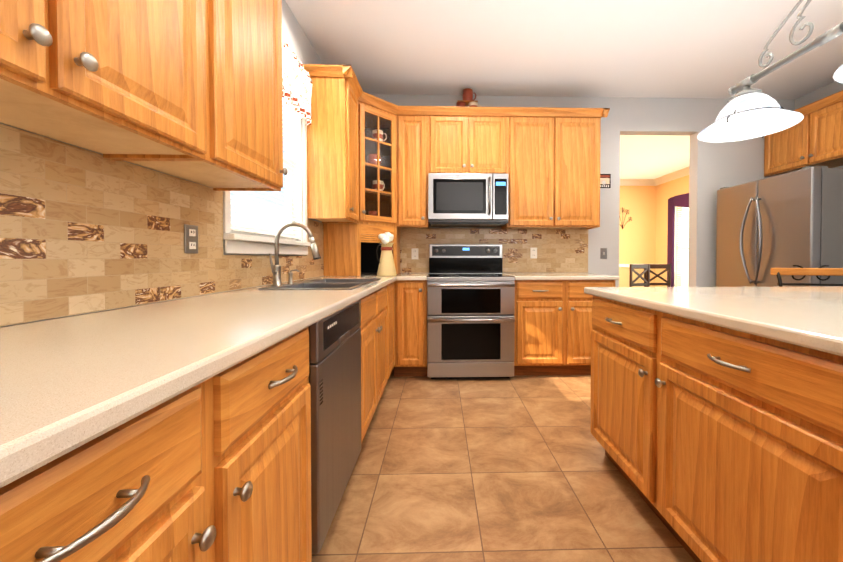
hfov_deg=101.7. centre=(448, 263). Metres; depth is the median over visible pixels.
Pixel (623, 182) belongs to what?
crown molding
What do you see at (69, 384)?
countertop
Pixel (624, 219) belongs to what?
art
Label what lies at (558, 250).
backsplash
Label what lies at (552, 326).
base cabinet
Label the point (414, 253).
outlet
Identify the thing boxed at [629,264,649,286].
dining chair
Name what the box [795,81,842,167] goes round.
wall
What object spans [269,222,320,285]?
faucet
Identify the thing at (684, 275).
backdrop
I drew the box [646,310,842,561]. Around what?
base cabinet
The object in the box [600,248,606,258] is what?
switch plate
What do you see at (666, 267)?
dining chair
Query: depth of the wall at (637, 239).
7.50 m
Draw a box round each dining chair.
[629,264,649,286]
[644,264,670,286]
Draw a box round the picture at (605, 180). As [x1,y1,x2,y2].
[600,174,610,187]
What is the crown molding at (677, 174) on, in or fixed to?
attached to the wall at (666, 191)
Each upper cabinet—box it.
[0,0,219,159]
[113,0,287,190]
[303,64,609,275]
[764,90,842,176]
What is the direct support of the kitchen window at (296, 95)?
in the wall at (295, 38)
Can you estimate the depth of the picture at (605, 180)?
3.63 m
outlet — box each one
[412,248,417,258]
[530,248,536,257]
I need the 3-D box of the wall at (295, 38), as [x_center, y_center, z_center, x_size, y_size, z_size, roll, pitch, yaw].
[-1.098,-0.325,0.586,0.120,2.780,6.240,0,1,-1]
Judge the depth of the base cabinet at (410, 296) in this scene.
3.00 m
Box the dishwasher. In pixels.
[308,299,360,553]
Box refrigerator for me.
[716,166,842,286]
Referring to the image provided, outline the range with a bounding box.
[427,244,514,378]
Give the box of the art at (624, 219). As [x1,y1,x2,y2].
[619,207,631,228]
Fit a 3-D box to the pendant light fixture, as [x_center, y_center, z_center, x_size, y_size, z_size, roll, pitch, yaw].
[1.232,-1.119,0.585,0.326,1.189,1.923,0,1,-1]
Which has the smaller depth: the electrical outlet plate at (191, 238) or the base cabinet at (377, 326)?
the electrical outlet plate at (191, 238)
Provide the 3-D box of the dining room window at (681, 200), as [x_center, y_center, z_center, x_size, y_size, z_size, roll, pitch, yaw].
[4.579,-0.296,6.141,0.162,2.050,1.790,0,1,-1]
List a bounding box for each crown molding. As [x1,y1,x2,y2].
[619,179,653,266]
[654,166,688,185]
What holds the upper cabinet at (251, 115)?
attached to the wall at (295, 38)
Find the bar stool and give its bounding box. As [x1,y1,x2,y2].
[770,265,842,286]
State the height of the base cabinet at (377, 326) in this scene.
0.876 m
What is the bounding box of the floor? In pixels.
[312,367,694,561]
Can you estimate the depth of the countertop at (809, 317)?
1.13 m
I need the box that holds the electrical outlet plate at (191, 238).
[184,224,197,252]
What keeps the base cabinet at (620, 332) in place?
on the floor
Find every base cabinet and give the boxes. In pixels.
[0,327,311,561]
[360,282,394,401]
[393,280,426,376]
[514,280,615,375]
[590,296,649,501]
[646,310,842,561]
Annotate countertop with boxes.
[0,273,399,487]
[400,273,428,279]
[502,273,618,279]
[584,286,842,356]
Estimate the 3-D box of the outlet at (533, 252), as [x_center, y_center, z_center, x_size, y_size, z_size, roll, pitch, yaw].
[0.904,-0.107,3.626,0.072,0.115,0.008,0,1,-1]
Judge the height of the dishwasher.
0.872 m
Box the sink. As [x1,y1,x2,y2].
[258,278,380,289]
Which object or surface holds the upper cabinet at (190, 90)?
attached to the wall at (295, 38)
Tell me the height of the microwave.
0.475 m
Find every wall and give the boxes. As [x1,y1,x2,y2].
[1,0,323,326]
[370,94,794,286]
[619,186,655,286]
[655,175,688,286]
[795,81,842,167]
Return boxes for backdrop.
[681,207,688,286]
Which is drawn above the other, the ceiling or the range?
the ceiling
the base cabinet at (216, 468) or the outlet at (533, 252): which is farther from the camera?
the outlet at (533, 252)
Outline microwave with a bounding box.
[428,173,508,226]
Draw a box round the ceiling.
[285,0,842,178]
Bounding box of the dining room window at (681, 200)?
[667,193,688,286]
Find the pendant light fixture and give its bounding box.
[697,0,842,142]
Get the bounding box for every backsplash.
[0,123,323,326]
[400,228,587,272]
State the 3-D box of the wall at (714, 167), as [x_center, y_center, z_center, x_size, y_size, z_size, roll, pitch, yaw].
[1.367,-0.373,3.710,4.970,2.780,0.120,0,1,-1]
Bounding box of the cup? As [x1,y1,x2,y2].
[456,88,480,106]
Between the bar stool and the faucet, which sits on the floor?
the bar stool
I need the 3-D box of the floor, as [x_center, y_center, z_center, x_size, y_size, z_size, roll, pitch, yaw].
[2.944,1.073,3.293,9.100,0.100,11.800,0,1,-1]
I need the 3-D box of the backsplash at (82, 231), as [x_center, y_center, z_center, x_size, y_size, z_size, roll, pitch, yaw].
[-1.040,-0.090,0.931,0.011,0.468,5.319,0,1,-1]
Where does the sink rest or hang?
in the countertop at (69, 384)
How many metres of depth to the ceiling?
2.79 m
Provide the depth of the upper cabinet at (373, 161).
3.28 m
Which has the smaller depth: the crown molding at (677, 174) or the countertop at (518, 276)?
the countertop at (518, 276)
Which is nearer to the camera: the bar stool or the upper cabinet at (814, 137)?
the bar stool
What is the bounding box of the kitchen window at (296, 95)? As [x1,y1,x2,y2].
[223,39,311,254]
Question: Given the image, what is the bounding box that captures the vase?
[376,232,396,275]

